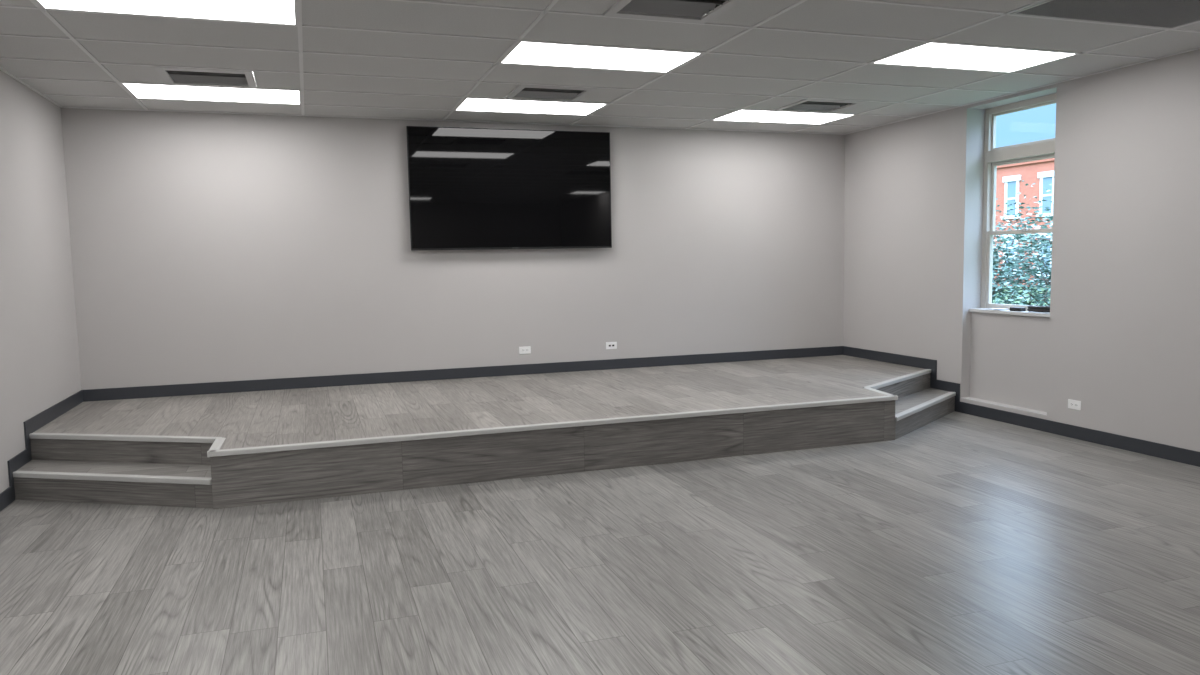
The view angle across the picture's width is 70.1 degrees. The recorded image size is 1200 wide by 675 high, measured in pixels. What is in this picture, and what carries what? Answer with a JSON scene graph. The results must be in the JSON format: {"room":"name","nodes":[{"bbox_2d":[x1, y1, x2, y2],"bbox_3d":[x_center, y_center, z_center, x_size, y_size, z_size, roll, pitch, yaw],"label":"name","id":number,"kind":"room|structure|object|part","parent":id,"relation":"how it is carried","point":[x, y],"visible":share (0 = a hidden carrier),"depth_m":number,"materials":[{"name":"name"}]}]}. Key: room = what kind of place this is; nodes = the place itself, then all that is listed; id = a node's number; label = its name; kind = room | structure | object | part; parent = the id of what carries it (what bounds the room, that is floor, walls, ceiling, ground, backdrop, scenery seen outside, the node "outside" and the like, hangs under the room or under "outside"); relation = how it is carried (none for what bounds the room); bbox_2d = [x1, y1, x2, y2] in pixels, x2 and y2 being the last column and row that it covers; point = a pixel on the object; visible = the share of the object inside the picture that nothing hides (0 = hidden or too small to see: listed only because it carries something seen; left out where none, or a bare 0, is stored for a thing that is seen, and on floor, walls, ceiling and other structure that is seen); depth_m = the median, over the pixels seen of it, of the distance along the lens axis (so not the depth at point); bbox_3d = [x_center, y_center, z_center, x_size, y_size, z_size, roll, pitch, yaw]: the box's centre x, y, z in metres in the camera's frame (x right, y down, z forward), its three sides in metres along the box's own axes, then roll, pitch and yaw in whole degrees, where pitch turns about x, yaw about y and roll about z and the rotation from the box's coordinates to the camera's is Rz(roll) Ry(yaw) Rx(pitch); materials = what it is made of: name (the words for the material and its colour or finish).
{"room":"empty lecture room","nodes":[
{"label":"empty lecture room","id":0,"kind":"room"},
{"bbox_2d":[0,70,80,492],"bbox_3d":[-2.581,-0.170,1.573,0.200,3.043,11.456,-3,6,-19],"label":"wall","id":1,"kind":"structure","parent":0,"point":[40,365],"depth_m":5.99,"materials":[{"name":"paint"}]},
{"bbox_2d":[0,390,82,511],"bbox_3d":[-2.488,1.111,1.815,0.011,0.445,11.245,-3,6,-19],"label":"baseboard","id":2,"kind":"structure","parent":1,"relation":"attached to","point":[36,422],"depth_m":5.73,"materials":[{"name":"grey plastic"}]},
{"bbox_2d":[61,108,844,389],"bbox_3d":[-0.812,-0.819,8.298,7.898,3.043,0.200,-3,6,-19],"label":"wall","id":3,"kind":"structure","parent":0,"point":[206,247],"depth_m":7.79,"materials":[{"name":"paint"}]},
{"bbox_2d":[83,346,842,401],"bbox_3d":[-0.805,0.314,8.286,7.398,0.100,0.011,-3,6,-19],"label":"baseboard","id":4,"kind":"structure","parent":3,"relation":"attached to","point":[522,369],"depth_m":8.03,"materials":[{"name":"grey plastic"}]},
{"bbox_2d":[406,126,611,250],"bbox_3d":[-0.825,-1.397,8.092,1.942,1.117,0.087,-3,6,-19],"label":"wall-mounted television","id":5,"kind":"object","parent":3,"relation":"attached to","point":[470,188],"visible":1,"depth_m":8.03,"materials":[{"name":"black plastic"}]},
{"bbox_2d":[519,346,530,353],"bbox_3d":[-0.728,0.122,8.296,0.116,0.072,0.009,-3,6,-19],"label":"wall outlet","id":6,"kind":"object","parent":3,"relation":"attached to","point":[525,349],"visible":1,"depth_m":8.29,"materials":[{"name":"white plastic"}]},
{"bbox_2d":[606,342,616,348],"bbox_3d":[0.114,0.081,8.580,0.116,0.072,0.009,-3,6,-19],"label":"wall outlet","id":7,"kind":"object","parent":3,"relation":"attached to","point":[609,345],"visible":1,"depth_m":8.58,"materials":[{"name":"white plastic"}]},
{"bbox_2d":[0,411,1199,674],"bbox_3d":[1.059,1.219,3.039,7.898,0.120,11.656,-3,6,-19],"label":"floor","id":8,"kind":"structure","parent":0,"point":[958,543],"depth_m":3.99,"materials":[{"name":"plastic"}]},
{"bbox_2d":[13,355,955,508],"bbox_3d":[-0.388,0.635,7.095,7.398,0.350,2.576,-3,6,-19],"label":"stage platform","id":9,"kind":"object","parent":8,"relation":"on","point":[220,450],"visible":1,"depth_m":6.04,"materials":[{"name":"wood"}]},
{"bbox_2d":[0,0,1199,133],"bbox_3d":[0.959,-1.722,2.753,7.398,0.294,11.256,-3,6,-19],"label":"ceiling","id":10,"kind":"structure","parent":0,"point":[834,16],"depth_m":5.41,"materials":[{"name":"tile"}]},
{"bbox_2d":[0,0,1199,134],"bbox_3d":[0.961,-1.573,2.767,7.398,0.009,11.256,-3,6,-19],"label":"grid","id":11,"kind":"object","parent":10,"relation":"attached to","point":[299,25],"visible":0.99,"depth_m":5.65,"materials":[{"name":"white metal"}]},
{"bbox_2d":[35,0,296,24],"bbox_3d":[-2.116,-1.654,4.179,1.196,0.020,0.586,-3,6,-19],"label":"frame","id":12,"kind":"object","parent":11,"relation":"attached to","point":[37,1],"visible":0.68,"depth_m":4.41,"materials":[{"name":"white metal"}]},
{"bbox_2d":[38,0,294,23],"bbox_3d":[-2.116,-1.655,4.179,1.172,0.015,0.562,-3,6,-19],"label":"diffuser","id":13,"kind":"object","parent":12,"relation":"attached to","point":[272,11],"visible":1,"depth_m":4.30,"materials":[{"name":"white plastic"}]},
{"bbox_2d":[154,66,256,88],"bbox_3d":[-2.706,-1.870,5.899,0.590,0.163,0.590,-3,6,-19],"label":"air diffuser","id":14,"kind":"object","parent":11,"relation":"attached to","point":[171,75],"depth_m":5.94,"materials":[{"name":"white metal"}]},
{"bbox_2d":[121,83,300,104],"bbox_3d":[-2.901,-1.851,6.481,1.196,0.020,0.586,-3,6,-19],"label":"frame","id":15,"kind":"object","parent":11,"relation":"attached to","point":[133,94],"visible":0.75,"depth_m":6.59,"materials":[{"name":"white metal"}]},
{"bbox_2d":[123,83,299,103],"bbox_3d":[-2.901,-1.852,6.481,1.172,0.015,0.562,-3,6,-19],"label":"diffuser","id":16,"kind":"object","parent":15,"relation":"attached to","point":[140,90],"visible":0.79,"depth_m":6.47,"materials":[{"name":"white plastic"}]},
{"bbox_2d":[455,98,607,115],"bbox_3d":[-0.591,-1.964,7.259,1.196,0.020,0.586,-3,6,-19],"label":"frame","id":17,"kind":"object","parent":11,"relation":"attached to","point":[466,98],"visible":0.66,"depth_m":7.37,"materials":[{"name":"white metal"}]},
{"bbox_2d":[457,98,604,114],"bbox_3d":[-0.591,-1.965,7.259,1.172,0.015,0.562,-3,6,-19],"label":"diffuser","id":18,"kind":"object","parent":17,"relation":"attached to","point":[471,104],"visible":0.86,"depth_m":7.25,"materials":[{"name":"white plastic"}]},
{"bbox_2d":[504,84,596,101],"bbox_3d":[-0.396,-1.983,6.677,0.590,0.163,0.590,-3,6,-19],"label":"air diffuser","id":19,"kind":"object","parent":11,"relation":"attached to","point":[522,92],"depth_m":6.72,"materials":[{"name":"white metal"}]},
{"bbox_2d":[500,41,702,72],"bbox_3d":[-0.002,-1.816,5.533,1.196,0.020,0.586,-3,6,-19],"label":"frame","id":20,"kind":"object","parent":11,"relation":"attached to","point":[520,41],"visible":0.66,"depth_m":5.64,"materials":[{"name":"white metal"}]},
{"bbox_2d":[503,42,698,71],"bbox_3d":[-0.002,-1.817,5.533,1.172,0.015,0.562,-3,6,-19],"label":"diffuser","id":21,"kind":"object","parent":20,"relation":"attached to","point":[525,52],"visible":0.79,"depth_m":5.52,"materials":[{"name":"white plastic"}]},
{"bbox_2d":[603,0,741,23],"bbox_3d":[0.389,-1.786,4.376,0.590,0.163,0.590,-3,6,-19],"label":"air diffuser","id":22,"kind":"object","parent":11,"relation":"attached to","point":[685,11],"depth_m":4.51,"materials":[{"name":"white metal"}]},
{"bbox_2d":[714,110,852,123],"bbox_3d":[1.719,-2.077,8.037,1.196,0.020,0.586,-3,6,-19],"label":"frame","id":23,"kind":"object","parent":11,"relation":"attached to","point":[739,110],"visible":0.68,"depth_m":8.15,"materials":[{"name":"white metal"}]},
{"bbox_2d":[715,110,850,123],"bbox_3d":[1.719,-2.078,8.037,1.172,0.015,0.562,-3,6,-19],"label":"diffuser","id":24,"kind":"object","parent":23,"relation":"attached to","point":[742,115],"visible":0.86,"depth_m":8.03,"materials":[{"name":"white plastic"}]},
{"bbox_2d":[772,99,866,112],"bbox_3d":[1.914,-2.096,7.455,0.590,0.163,0.590,-3,6,-19],"label":"air diffuser","id":25,"kind":"object","parent":11,"relation":"attached to","point":[805,105],"depth_m":7.50,"materials":[{"name":"white metal"}]},
{"bbox_2d":[873,42,1076,72],"bbox_3d":[2.504,-1.880,5.735,1.196,0.020,0.586,-3,6,-19],"label":"frame","id":26,"kind":"object","parent":11,"relation":"attached to","point":[929,42],"visible":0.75,"depth_m":5.84,"materials":[{"name":"white"}]},
{"bbox_2d":[875,43,1072,71],"bbox_3d":[2.504,-1.881,5.735,1.172,0.015,0.562,-3,6,-19],"label":"diffuser","id":27,"kind":"object","parent":26,"relation":"attached to","point":[930,54],"visible":0.93,"depth_m":5.72,"materials":[{"name":"white plastic"}]},
{"bbox_2d":[1011,0,1199,28],"bbox_3d":[2.895,-1.850,4.578,1.194,0.163,0.584,-3,6,-19],"label":"return air grille","id":28,"kind":"object","parent":11,"relation":"attached to","point":[1162,14],"visible":0.99,"depth_m":4.67,"materials":[{"name":"grey metal"}]},
{"bbox_2d":[843,49,1199,451],"bbox_3d":[4.627,-0.532,4.106,0.300,3.043,11.256,-3,6,-19],"label":"wall","id":29,"kind":"structure","parent":0,"point":[1120,338],"depth_m":6.57,"materials":[{"name":"paint"}]},
{"bbox_2d":[962,397,1046,415],"bbox_3d":[3.485,0.586,7.344,0.092,0.006,0.960,-3,6,-19],"label":"trim","id":30,"kind":"structure","parent":29,"relation":"attached to","point":[967,398],"depth_m":7.33,"materials":[{"name":"grey paint"}]},
{"bbox_2d":[969,308,1049,317],"bbox_3d":[3.554,-0.212,7.299,0.135,0.030,0.960,-3,6,-19],"label":"window sill","id":31,"kind":"structure","parent":29,"relation":"attached to","point":[980,310],"depth_m":7.26,"materials":[{"name":"white paint"}]},
{"bbox_2d":[988,308,1004,309],"bbox_3d":[3.483,-0.250,7.505,0.131,0.011,0.238,-2,5,-9],"label":"leaflets","id":32,"kind":"object","parent":31,"relation":"on","point":[989,308],"visible":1,"depth_m":7.47,"materials":[{"name":"white paper"}]},
{"bbox_2d":[1010,307,1025,311],"bbox_3d":[3.553,-0.240,7.275,0.060,0.032,0.120,-3,6,-19],"label":"power adapter","id":33,"kind":"object","parent":31,"relation":"on","point":[1020,309],"visible":1,"depth_m":7.25,"materials":[{"name":"black plastic"}]},
{"bbox_2d":[1027,306,1049,311],"bbox_3d":[3.635,-0.235,7.050,0.105,0.055,0.256,-3,6,-19],"label":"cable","id":34,"kind":"object","parent":31,"relation":"on","point":[1030,308],"visible":0.84,"depth_m":7.02,"materials":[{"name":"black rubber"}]},
{"bbox_2d":[981,93,1056,310],"bbox_3d":[3.632,-1.097,7.250,0.097,1.800,0.960,-3,6,-19],"label":"frame","id":35,"kind":"object","parent":29,"relation":"attached to","point":[1045,147],"visible":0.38,"depth_m":7.55,"materials":[{"name":"grey"}]},
{"bbox_2d":[986,154,1054,309],"bbox_3d":[3.638,-0.881,7.271,0.062,1.285,0.860,-3,6,-19],"label":"window","id":36,"kind":"structure","parent":29,"relation":"in","point":[990,234],"depth_m":7.61,"materials":[{"name":"grey"}]},
{"bbox_3d":[3.647,-1.203,7.246,0.030,0.640,0.860,-3,6,-19],"label":"upper sash","id":37,"kind":"part","parent":36,"relation":"part of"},
{"bbox_2d":[843,346,1199,466],"bbox_3d":[4.505,0.769,4.170,0.011,0.445,11.245,-3,6,-19],"label":"baseboard","id":38,"kind":"structure","parent":29,"relation":"attached to","point":[1186,456],"depth_m":6.97,"materials":[{"name":"grey plastic"}]},
{"bbox_2d":[991,100,1055,149],"bbox_3d":[3.628,-1.785,7.190,0.030,0.320,0.860,-3,6,-19],"label":"window","id":39,"kind":"structure","parent":29,"relation":"in","point":[993,138],"depth_m":7.39,"materials":[{"name":"grey"}]},
{"bbox_2d":[1068,399,1080,409],"bbox_3d":[3.669,0.520,6.617,0.009,0.072,0.116,-3,6,-19],"label":"wall outlet","id":40,"kind":"object","parent":29,"relation":"attached to","point":[1072,404],"visible":1,"depth_m":6.61,"materials":[{"name":"white plastic"}]},
{"label":"outside","id":41,"kind":"structure","parent":0,"visible":0},
{"bbox_2d":[993,286,1049,305],"bbox_3d":[45.150,-4.110,62.743,114.126,0.200,170.000,-3,6,-19],"label":"lawn","id":42,"kind":"structure","parent":41,"point":[1025,294],"depth_m":45.90,"materials":[{"name":"green plant"}]},
{"bbox_2d":[992,183,1052,305],"bbox_3d":[8.063,-0.929,14.383,3.209,3.638,3.261,-1,5,-3],"label":"tree","id":43,"kind":"object","parent":42,"relation":"on","point":[1041,279],"visible":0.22,"depth_m":14.53,"materials":[{"name":"green plant"}]},
{"bbox_2d":[992,180,1052,305],"bbox_3d":[7.226,-1.107,16.265,3.871,3.679,3.747,-3,6,-19],"label":"tree","id":44,"kind":"object","parent":42,"relation":"on","point":[998,247],"visible":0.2,"depth_m":15.68,"materials":[{"name":"green plant"}]},
{"bbox_2d":[993,158,1054,287],"bbox_3d":[32.473,-8.561,61.749,12.350,9.300,53.000,-3,6,-19],"label":"brick wall","id":45,"kind":"structure","parent":42,"relation":"on","point":[1029,170],"depth_m":56.48,"materials":[{"name":"red brick"}]},
{"bbox_2d":[1001,171,1053,276],"bbox_3d":[26.731,-7.736,60.445,0.170,6.700,48.700,-3,6,-19],"label":"window","id":46,"kind":"structure","parent":45,"relation":"in","point":[1041,175],"depth_m":56.79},
{"bbox_2d":[1006,177,1051,273],"bbox_3d":[26.784,-7.664,60.469,0.040,6.150,47.960,-3,6,-19],"label":"glazing","id":47,"kind":"object","parent":46,"relation":"in","point":[1011,192],"depth_m":55.12,"materials":[{"name":"blue glass"}]}
]}

